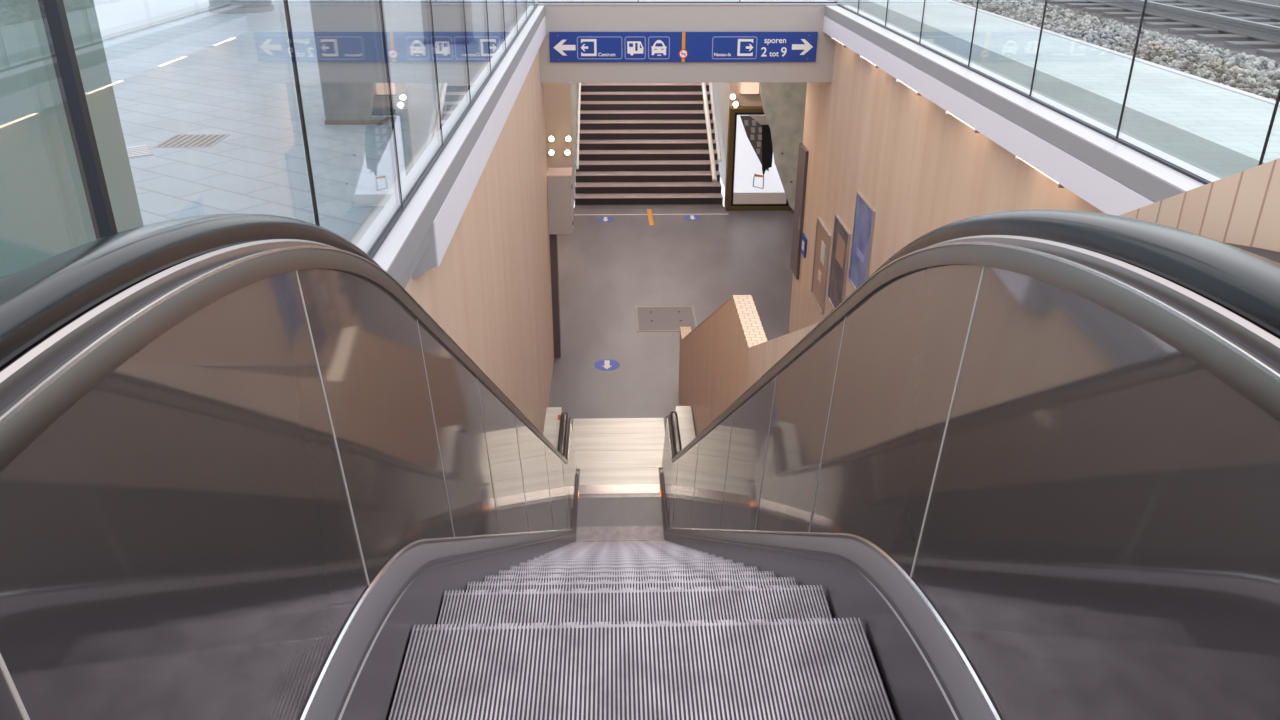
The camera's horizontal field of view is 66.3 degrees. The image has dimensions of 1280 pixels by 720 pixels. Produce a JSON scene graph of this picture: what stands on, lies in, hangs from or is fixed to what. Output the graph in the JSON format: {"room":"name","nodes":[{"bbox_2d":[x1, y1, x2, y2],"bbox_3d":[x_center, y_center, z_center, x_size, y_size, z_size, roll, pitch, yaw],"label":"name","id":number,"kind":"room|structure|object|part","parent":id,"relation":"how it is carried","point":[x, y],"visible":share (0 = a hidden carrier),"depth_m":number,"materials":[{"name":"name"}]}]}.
{"room":"train station escalator","nodes":[
{"label":"train station escalator","id":0,"kind":"room"},
{"bbox_2d":[94,0,209,36],"bbox_3d":[-11.100,-5.388,14.823,10.580,0.300,48.000,-1,25,-1],"label":"floor","id":1,"kind":"structure","parent":0,"point":[114,16],"depth_m":12.60,"materials":[{"name":"grey concrete"}]},
{"bbox_2d":[405,50,553,433],"bbox_3d":[-1.209,1.002,7.361,0.150,5.120,15.500,-1,25,-1],"label":"wall","id":2,"kind":"structure","parent":0,"point":[490,291],"depth_m":8.98,"materials":[{"name":"brown wood"}]},
{"bbox_2d":[348,5,545,288],"bbox_3d":[-1.147,-1.236,6.023,0.244,0.360,14.800,-1,25,-1],"label":"coping","id":3,"kind":"object","parent":2,"relation":"on","point":[418,242],"visible":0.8,"depth_m":5.31,"materials":[{"name":"grey metal"}]},
{"bbox_2d":[38,0,537,258],"bbox_3d":[-1.123,-2.060,5.644,0.040,1.455,14.820,-1,25,-1],"label":"glass barrier","id":4,"kind":"object","parent":3,"relation":"on","point":[501,21],"visible":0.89,"depth_m":2.94,"materials":[{"name":"grey"}]},
{"bbox_3d":[-1.162,-2.627,6.868,0.012,1.400,1.232,-1,25,-2],"label":"glass pane","id":5,"kind":"part","parent":4,"relation":"part of","materials":[{"name":"clear glass"}]},
{"bbox_3d":[-1.195,-3.155,7.978,0.012,1.400,1.212,-1,25,-2],"label":"glass pane","id":6,"kind":"part","parent":4,"relation":"part of","materials":[{"name":"clear glass"}]},
{"bbox_3d":[-1.229,-3.685,9.094,0.012,1.400,1.242,-1,25,-2],"label":"glass pane","id":7,"kind":"part","parent":4,"relation":"part of","materials":[{"name":"clear glass"}]},
{"bbox_3d":[-1.264,-4.221,10.222,0.012,1.400,1.242,-1,25,-2],"label":"glass pane","id":8,"kind":"part","parent":4,"relation":"part of","materials":[{"name":"clear glass"}]},
{"bbox_3d":[-1.297,-4.746,11.328,0.012,1.400,1.192,-1,25,-2],"label":"glass pane","id":9,"kind":"part","parent":4,"relation":"part of","materials":[{"name":"clear glass"}]},
{"bbox_2d":[547,168,573,357],"bbox_3d":[-1.174,-1.411,14.948,0.360,2.970,0.450,-1,25,-1],"label":"upper cabinet","id":10,"kind":"object","parent":2,"relation":"attached to","point":[559,180],"visible":1,"depth_m":14.42,"materials":[{"name":"grey metal"}]},
{"bbox_3d":[-1.307,-1.025,15.172,0.100,2.080,0.250,-1,25,-2],"label":"support post","id":11,"kind":"part","parent":10,"relation":"part of","materials":[{"name":"grey metal"}]},
{"bbox_3d":[-1.172,-2.743,14.316,0.355,0.020,0.450,-1,25,-2],"label":"cabinet lid","id":12,"kind":"part","parent":10,"relation":"part of","materials":[{"name":"beige wood"}]},
{"bbox_2d":[544,83,573,208],"bbox_3d":[-2.560,-5.519,21.970,2.030,4.360,0.150,-1,25,-1],"label":"wall","id":13,"kind":"structure","parent":0,"point":[557,96],"depth_m":22.00,"materials":[{"name":"beige wood"}]},
{"bbox_2d":[548,135,554,155],"bbox_3d":[-1.998,-4.850,22.139,0.150,0.450,0.151,-1,25,-1],"label":"wall lamp","id":14,"kind":"object","parent":13,"relation":"attached to","point":[551,138],"visible":1,"depth_m":22.12,"materials":[{"name":"beige"}]},
{"bbox_2d":[564,135,571,155],"bbox_3d":[-1.629,-4.854,22.149,0.170,0.450,0.151,-1,25,-1],"label":"wall lamp","id":15,"kind":"object","parent":13,"relation":"attached to","point":[568,138],"visible":1,"depth_m":22.13,"materials":[{"name":"beige"}]},
{"bbox_2d":[570,83,577,200],"bbox_3d":[-1.731,-7.254,25.629,0.150,4.360,8.000,-1,25,-1],"label":"wall","id":16,"kind":"structure","parent":0,"point":[574,86],"depth_m":23.64,"materials":[{"name":"grey paint"}]},
{"bbox_2d":[548,207,793,539],"bbox_3d":[0.843,1.605,12.306,8.200,0.200,23.800,-1,25,-1],"label":"floor","id":17,"kind":"structure","parent":0,"point":[607,270],"depth_m":17.96,"materials":[{"name":"grey concrete"}]},
{"bbox_2d":[597,217,613,221],"bbox_3d":[-0.778,-3.176,22.124,0.400,0.005,0.400,-1,25,-1],"label":"floor sticker","id":18,"kind":"object","parent":17,"relation":"on","point":[601,219],"visible":1,"depth_m":22.11,"materials":[{"name":"blue plastic"}]},
{"bbox_2d":[594,359,619,370],"bbox_3d":[-0.514,0.075,15.281,0.400,0.005,0.400,-1,25,-1],"label":"floor sticker","id":19,"kind":"object","parent":17,"relation":"on","point":[606,364],"visible":1,"depth_m":15.28,"materials":[{"name":"blue plastic"}]},
{"bbox_2d":[574,214,702,214],"bbox_3d":[0.257,-3.340,22.479,3.550,0.003,0.045,-1,25,-1],"label":"floor line","id":20,"kind":"structure","parent":17,"relation":"on","point":[574,214],"depth_m":22.47,"materials":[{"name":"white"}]},
{"bbox_2d":[0,210,1279,719],"bbox_3d":[-0.120,0.930,6.546,1.785,6.596,13.030,-1,25,-1],"label":"escalator","id":21,"kind":"object","parent":17,"relation":"on","point":[1028,467],"visible":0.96,"depth_m":1.53,"materials":[{"name":"metal"}]},
{"bbox_3d":[-0.511,0.725,0.301,0.055,0.688,1.347,-1,25,-2],"label":"balustrade panel","id":22,"kind":"part","parent":21,"relation":"part of","materials":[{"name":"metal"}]},
{"bbox_3d":[-0.542,0.286,1.337,0.055,0.783,0.897,-1,25,-2],"label":"balustrade panel","id":23,"kind":"part","parent":21,"relation":"part of","materials":[{"name":"metal"}]},
{"bbox_3d":[-0.751,0.971,5.913,0.083,6.132,11.386,-1,25,-2],"label":"handrail","id":24,"kind":"part","parent":21,"relation":"part of","materials":[{"name":"black rubber"}]},
{"bbox_3d":[-0.568,0.192,2.278,0.055,1.178,0.877,-1,25,-2],"label":"balustrade panel","id":25,"kind":"part","parent":21,"relation":"part of","materials":[{"name":"glass"}]},
{"bbox_3d":[-0.602,1.627,6.043,0.008,5.765,11.150,-1,25,-2],"label":"skirt panel","id":26,"kind":"part","parent":21,"relation":"part of","materials":[{"name":"silver metal"}]},
{"bbox_3d":[-0.595,0.306,3.345,0.055,1.387,0.947,-1,25,-2],"label":"balustrade panel","id":27,"kind":"part","parent":21,"relation":"part of","materials":[{"name":"glass"}]},
{"bbox_3d":[-0.626,0.513,4.616,0.055,1.562,1.167,-1,25,-2],"label":"balustrade panel","id":28,"kind":"part","parent":21,"relation":"part of","materials":[{"name":"glass"}]},
{"bbox_3d":[-0.670,0.805,6.398,0.055,2.028,1.797,-1,25,-2],"label":"balustrade panel","id":29,"kind":"part","parent":21,"relation":"part of","materials":[{"name":"glass"}]},
{"bbox_3d":[-0.726,1.175,8.676,0.055,2.208,1.997,-1,25,-2],"label":"balustrade panel","id":30,"kind":"part","parent":21,"relation":"part of","materials":[{"name":"glass"}]},
{"bbox_3d":[-0.787,1.145,10.975,0.055,1.412,2.179,-1,25,-2],"label":"balustrade panel","id":31,"kind":"part","parent":21,"relation":"part of","materials":[{"name":"glass"}]},
{"bbox_3d":[-0.278,1.185,12.932,1.260,0.011,1.708,-1,25,-2],"label":"floor plate","id":32,"kind":"part","parent":21,"relation":"part of","materials":[{"name":"metal"}]},
{"bbox_3d":[-0.252,1.615,12.033,1.003,0.018,0.280,-1,25,-2],"label":"comb plate","id":33,"kind":"part","parent":21,"relation":"part of","materials":[{"name":"silver metal"}]},
{"bbox_3d":[0.332,1.135,11.005,0.055,1.412,2.179,-1,25,-2],"label":"balustrade panel","id":34,"kind":"part","parent":21,"relation":"part of","materials":[{"name":"glass"}]},
{"bbox_3d":[0.392,1.165,8.705,0.055,2.208,1.997,-1,25,-2],"label":"balustrade panel","id":35,"kind":"part","parent":21,"relation":"part of","materials":[{"name":"glass"}]},
{"bbox_3d":[0.449,0.795,6.427,0.055,2.028,1.797,-1,25,-2],"label":"balustrade panel","id":36,"kind":"part","parent":21,"relation":"part of","materials":[{"name":"glass"}]},
{"bbox_3d":[0.493,0.503,4.645,0.055,1.562,1.167,-1,25,-2],"label":"balustrade panel","id":37,"kind":"part","parent":21,"relation":"part of","materials":[{"name":"glass"}]},
{"bbox_3d":[0.524,0.296,3.374,0.055,1.387,0.947,-1,25,-2],"label":"balustrade panel","id":38,"kind":"part","parent":21,"relation":"part of","materials":[{"name":"glass"}]},
{"bbox_3d":[0.413,1.618,6.069,0.008,5.765,11.150,-1,25,-2],"label":"skirt panel","id":39,"kind":"part","parent":21,"relation":"part of","materials":[{"name":"silver metal"}]},
{"bbox_3d":[0.551,0.182,2.307,0.055,1.178,0.877,-1,25,-2],"label":"balustrade panel","id":40,"kind":"part","parent":21,"relation":"part of","materials":[{"name":"glass"}]},
{"bbox_3d":[0.558,0.960,5.947,0.083,6.132,11.386,-1,25,-2],"label":"handrail","id":41,"kind":"part","parent":21,"relation":"part of","materials":[{"name":"black rubber"}]},
{"bbox_3d":[0.576,0.276,1.367,0.055,0.783,0.897,-1,25,-2],"label":"balustrade panel","id":42,"kind":"part","parent":21,"relation":"part of","materials":[{"name":"metal"}]},
{"bbox_2d":[574,82,723,208],"bbox_3d":[0.113,-6.818,25.845,3.500,3.400,8.115,-1,25,-1],"label":"stairs","id":43,"kind":"structure","parent":17,"relation":"on","point":[642,145],"depth_m":24.50,"materials":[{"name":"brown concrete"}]},
{"bbox_2d":[576,83,580,169],"bbox_3d":[-1.570,-7.001,25.477,0.064,2.675,5.926,-1,25,-1],"label":"stair handrail","id":44,"kind":"object","parent":43,"relation":"on","point":[579,86],"visible":0.66,"depth_m":24.40,"materials":[{"name":"white metal"}]},
{"bbox_3d":[0.215,-3.611,23.050,3.500,0.003,0.312,-1,25,-2],"label":"foot plate","id":45,"kind":"part","parent":43,"relation":"part of","materials":[{"name":"grey rubber"}]},
{"bbox_2d":[701,82,716,182],"bbox_3d":[1.650,-6.905,25.177,0.110,3.119,6.744,-1,25,-1],"label":"stair handrail","id":46,"kind":"object","parent":43,"relation":"on","point":[705,100],"visible":0.66,"depth_m":23.89,"materials":[{"name":"white metal"}]},
{"bbox_2d":[709,82,721,161],"bbox_3d":[1.890,-7.073,25.880,0.090,2.423,5.336,-1,25,-1],"label":"stair handrail","id":47,"kind":"object","parent":43,"relation":"on","point":[710,83],"visible":0.66,"depth_m":24.95,"materials":[{"name":"white metal"}]},
{"bbox_2d":[647,209,653,224],"bbox_3d":[0.237,-3.255,22.300,0.100,0.004,1.252,-1,25,-2],"label":"tape","id":48,"kind":"object","parent":17,"relation":"on","point":[650,217],"visible":1,"depth_m":22.25,"materials":[{"name":"orange plastic"}]},
{"bbox_2d":[635,306,697,331],"bbox_3d":[0.450,-0.718,16.955,1.040,0.007,1.110,-1,25,-1],"label":"floor hatch","id":49,"kind":"object","parent":17,"relation":"on","point":[648,318],"visible":0.93,"depth_m":16.95,"materials":[{"name":"grey metal"}]},
{"bbox_2d":[684,215,700,219],"bbox_3d":[1.189,-3.236,22.266,0.400,0.005,0.400,-1,25,-1],"label":"floor sticker","id":50,"kind":"object","parent":17,"relation":"on","point":[688,217],"visible":1,"depth_m":22.27,"materials":[{"name":"blue plastic"}]},
{"bbox_2d":[725,106,791,210],"bbox_3d":[2.770,-4.580,22.373,1.550,2.350,0.220,-1,25,-1],"label":"display","id":51,"kind":"object","parent":17,"relation":"on","point":[753,182],"visible":0.84,"depth_m":22.36,"materials":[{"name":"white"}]},
{"bbox_2d":[740,116,768,170],"bbox_3d":[2.588,-4.884,22.138,0.720,1.260,0.002,-1,25,-2],"label":"print","id":52,"kind":"object","parent":51,"relation":"attached to","point":[754,130],"depth_m":22.14,"materials":[{"name":"grey paper"}]},
{"bbox_2d":[762,125,772,174],"bbox_3d":[2.877,-4.741,22.213,0.300,1.180,0.004,-1,25,-2],"label":"print","id":53,"kind":"object","parent":51,"relation":"attached to","point":[767,149],"depth_m":22.22,"materials":[{"name":"black"}]},
{"bbox_2d":[759,82,806,210],"bbox_3d":[3.524,-4.849,21.955,1.979,3.200,0.186,-1,25,-1],"label":"cladding","id":54,"kind":"object","parent":17,"relation":"on","point":[783,103],"visible":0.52,"depth_m":21.67,"materials":[{"name":"grey concrete"}]},
{"bbox_2d":[679,158,1279,435],"bbox_3d":[0.857,0.621,6.662,0.152,6.420,14.450,-1,25,-1],"label":"parapet","id":55,"kind":"object","parent":17,"relation":"on","point":[722,357],"visible":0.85,"depth_m":5.77,"materials":[{"name":"brown wood"}]},
{"bbox_2d":[539,5,834,82],"bbox_3d":[0.621,-4.226,13.046,3.900,0.980,0.350,-1,25,-1],"label":"beam","id":56,"kind":"structure","parent":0,"point":[558,18],"depth_m":12.82,"materials":[{"name":"grey paint"}]},
{"bbox_2d":[549,32,817,61],"bbox_3d":[0.574,-4.116,12.882,3.515,0.380,0.034,-1,25,-1],"label":"direction sign","id":57,"kind":"object","parent":56,"relation":"attached to","point":[564,46],"visible":1,"depth_m":12.87,"materials":[{"name":"blue metal"}]},
{"bbox_3d":[-0.528,-4.090,12.846,0.594,0.287,0.002,-1,25,-1],"label":"symbol frame","id":58,"kind":"part","parent":57,"relation":"part of","materials":[{"name":"blue metal"}]},
{"bbox_3d":[-0.063,-4.095,12.858,0.276,0.287,0.002,-1,25,-1],"label":"symbol frame","id":59,"kind":"part","parent":57,"relation":"part of","materials":[{"name":"blue"}]},
{"bbox_3d":[0.249,-4.097,12.867,0.283,0.287,0.002,-1,25,-1],"label":"symbol frame","id":60,"kind":"part","parent":57,"relation":"part of","materials":[{"name":"blue plastic"}]},
{"bbox_3d":[1.244,-4.106,12.893,0.592,0.287,0.002,-1,25,-1],"label":"symbol frame","id":61,"kind":"part","parent":57,"relation":"part of","materials":[{"name":"blue"}]},
{"bbox_2d":[537,0,838,4],"bbox_3d":[0.623,-4.676,12.826,3.900,0.019,0.360,-1,25,-1],"label":"coping","id":62,"kind":"object","parent":56,"relation":"on","point":[539,0],"visible":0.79,"depth_m":12.67,"materials":[{"name":"grey metal"}]},
{"bbox_2d":[538,0,837,2],"bbox_3d":[0.628,-5.281,12.412,3.900,1.430,0.040,-1,25,-1],"label":"glass barrier","id":63,"kind":"object","parent":62,"relation":"on","point":[638,1],"visible":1,"depth_m":12.70,"materials":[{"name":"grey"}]},
{"bbox_2d":[102,0,1279,239],"bbox_3d":[-0.645,-5.332,15.168,10.100,0.670,48.000,-1,25,-1],"label":"floor","id":64,"kind":"structure","parent":0,"point":[205,72],"depth_m":7.21,"materials":[{"name":"grey concrete"}]},
{"bbox_2d":[0,0,143,276],"bbox_3d":[-2.342,-1.833,3.145,0.617,3.350,0.542,-1,25,-1],"label":"column","id":65,"kind":"structure","parent":64,"relation":"on","point":[45,213],"depth_m":3.47,"materials":[{"name":"grey paint"}]},
{"bbox_2d":[126,145,152,157],"bbox_3d":[-3.021,-1.208,5.720,0.330,0.009,0.289,-19,32,-35],"label":"floor panel","id":66,"kind":"object","parent":64,"relation":"on","point":[140,150],"visible":0.36,"depth_m":5.74,"materials":[{"name":"grey concrete"}]},
{"bbox_2d":[102,7,208,39],"bbox_3d":[-5.752,-5.438,14.962,0.120,0.304,48.000,-1,25,-1],"label":"trim","id":67,"kind":"structure","parent":64,"relation":"on","point":[203,9],"depth_m":11.32,"materials":[{"name":"grey"}]},
{"bbox_2d":[153,134,229,147],"bbox_3d":[-2.751,-1.348,6.020,0.340,0.006,0.340,-1,25,-1],"label":"drain grate","id":68,"kind":"object","parent":64,"relation":"on","point":[177,140],"visible":1,"depth_m":6.01,"materials":[{"name":"grey metal"}]},
{"bbox_2d":[208,0,273,13],"bbox_3d":[-5.171,-6.060,12.026,0.800,3.350,0.800,-1,25,-1],"label":"round column","id":69,"kind":"structure","parent":64,"relation":"on","point":[216,6],"depth_m":12.41,"materials":[{"name":"grey"}]},
{"bbox_2d":[309,0,394,124],"bbox_3d":[-1.884,-3.150,5.922,0.382,3.350,0.402,-1,25,-1],"label":"column","id":70,"kind":"structure","parent":64,"relation":"on","point":[347,33],"depth_m":6.30,"materials":[{"name":"grey"}]},
{"bbox_2d":[420,0,473,43],"bbox_3d":[-1.965,-4.812,9.422,0.452,3.350,0.452,-1,25,-1],"label":"column","id":71,"kind":"structure","parent":64,"relation":"on","point":[448,23],"depth_m":9.86,"materials":[{"name":"grey"}]},
{"bbox_2d":[945,0,1279,105],"bbox_3d":[4.443,-5.418,15.282,0.080,0.558,48.000,-1,25,-1],"label":"trim","id":72,"kind":"structure","parent":64,"relation":"attached to","point":[1210,82],"depth_m":9.04,"materials":[{"name":"grey"}]},
{"bbox_2d":[708,82,728,186],"bbox_3d":[2.137,-7.288,25.730,0.150,4.360,8.000,-1,25,-1],"label":"wall","id":73,"kind":"structure","parent":0,"point":[720,89],"depth_m":24.95,"materials":[{"name":"grey paint"}]},
{"bbox_2d":[724,82,761,206],"bbox_3d":[3.308,-5.572,22.123,2.630,4.360,0.150,-1,25,-1],"label":"wall","id":74,"kind":"structure","parent":0,"point":[734,87],"depth_m":21.89,"materials":[{"name":"beige"}]},
{"bbox_2d":[729,93,738,106],"bbox_3d":[2.093,-5.786,21.819,0.210,0.300,0.151,-1,25,-1],"label":"wall lamp","id":75,"kind":"object","parent":74,"relation":"attached to","point":[732,96],"visible":1,"depth_m":21.77,"materials":[{"name":"beige"}]},
{"bbox_2d":[740,82,758,94],"bbox_3d":[2.439,-6.120,21.687,0.420,0.480,0.120,-1,25,-1],"label":"light panel","id":76,"kind":"object","parent":74,"relation":"attached to","point":[747,88],"visible":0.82,"depth_m":21.68,"materials":[{"name":"beige plastic"}]},
{"bbox_2d":[789,40,1104,332],"bbox_3d":[2.824,0.730,7.963,0.150,5.120,16.600,-1,25,-1],"label":"wall","id":77,"kind":"structure","parent":0,"point":[922,169],"depth_m":10.39,"materials":[{"name":"brown wood"}]},
{"bbox_2d":[790,143,808,278],"bbox_3d":[2.498,-2.333,15.425,0.054,2.050,0.580,-1,25,-1],"label":"wall cover","id":78,"kind":"structure","parent":77,"relation":"attached to","point":[803,153],"depth_m":15.32,"materials":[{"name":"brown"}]},
{"bbox_2d":[801,233,806,257],"bbox_3d":[2.525,-1.769,15.112,0.027,0.300,0.330,-1,25,-1],"label":"sign","id":79,"kind":"object","parent":77,"relation":"attached to","point":[803,239],"visible":1,"depth_m":15.06,"materials":[{"name":"blue plastic"}]},
{"bbox_2d":[811,217,830,314],"bbox_3d":[2.561,-1.342,13.910,0.028,1.160,0.850,-1,25,-1],"label":"poster","id":80,"kind":"object","parent":77,"relation":"attached to","point":[823,237],"visible":1,"depth_m":13.88,"materials":[{"name":"beige paper"}]},
{"bbox_2d":[827,214,850,308],"bbox_3d":[2.591,-1.208,12.789,0.028,1.180,0.830,-1,25,-1],"label":"poster","id":81,"kind":"object","parent":77,"relation":"attached to","point":[838,265],"visible":0.82,"depth_m":12.77,"materials":[{"name":"silver metal"}]},
{"bbox_2d":[848,192,875,289],"bbox_3d":[2.621,-1.337,11.616,0.028,1.120,0.820,-1,25,-1],"label":"poster","id":82,"kind":"object","parent":77,"relation":"attached to","point":[864,216],"visible":0.8,"depth_m":11.60,"materials":[{"name":"blue paper"}]},
{"bbox_2d":[823,5,1219,215],"bbox_3d":[2.768,-1.286,6.118,0.324,0.325,14.800,-1,25,-1],"label":"coping","id":83,"kind":"object","parent":77,"relation":"on","point":[1111,176],"visible":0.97,"depth_m":6.62,"materials":[{"name":"grey concrete"}]},
{"bbox_2d":[1014,156,1063,187],"bbox_3d":[2.645,-1.314,6.478,0.060,0.154,0.780,-1,25,-1],"label":"strip light","id":84,"kind":"object","parent":83,"relation":"attached to","point":[1016,157],"visible":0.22,"depth_m":6.26,"materials":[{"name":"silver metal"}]},
{"bbox_2d":[838,0,1279,184],"bbox_3d":[2.782,-2.095,5.746,0.040,1.455,14.820,-1,25,-1],"label":"glass barrier","id":85,"kind":"object","parent":83,"relation":"on","point":[1116,138],"visible":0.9,"depth_m":6.11,"materials":[{"name":"grey"}]},
{"bbox_2d":[993,0,1279,93],"bbox_3d":[9.041,-5.396,15.432,9.120,0.420,48.000,-1,25,-1],"label":"floor","id":86,"kind":"structure","parent":0,"point":[1219,44],"depth_m":12.25,"materials":[{"name":"grey gravel"}]},
{"bbox_2d":[952,0,1279,100],"bbox_3d":[5.473,-3.444,10.713,1.668,0.148,15.056,-1,25,-1],"label":"ballast","id":87,"kind":"object","parent":86,"relation":"on","point":[1261,72],"visible":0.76,"depth_m":10.52,"materials":[{"name":"gravel"}]},
{"bbox_2d":[1049,0,1279,56],"bbox_3d":[7.873,-5.623,15.289,2.580,0.225,46.000,-1,25,-1],"label":"railway track","id":88,"kind":"object","parent":86,"relation":"on","point":[1242,24],"visible":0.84,"depth_m":13.28,"materials":[{"name":"silver metal"}]},
{"bbox_3d":[7.153,-5.648,15.255,0.140,0.155,46.000,-1,25,-2],"label":"rail","id":89,"kind":"part","parent":88,"relation":"part of","materials":[{"name":"silver metal"}]},
{"bbox_3d":[8.588,-5.661,15.292,0.140,0.155,46.000,-1,25,-2],"label":"rail","id":90,"kind":"part","parent":88,"relation":"part of","materials":[{"name":"silver metal"}]}
]}

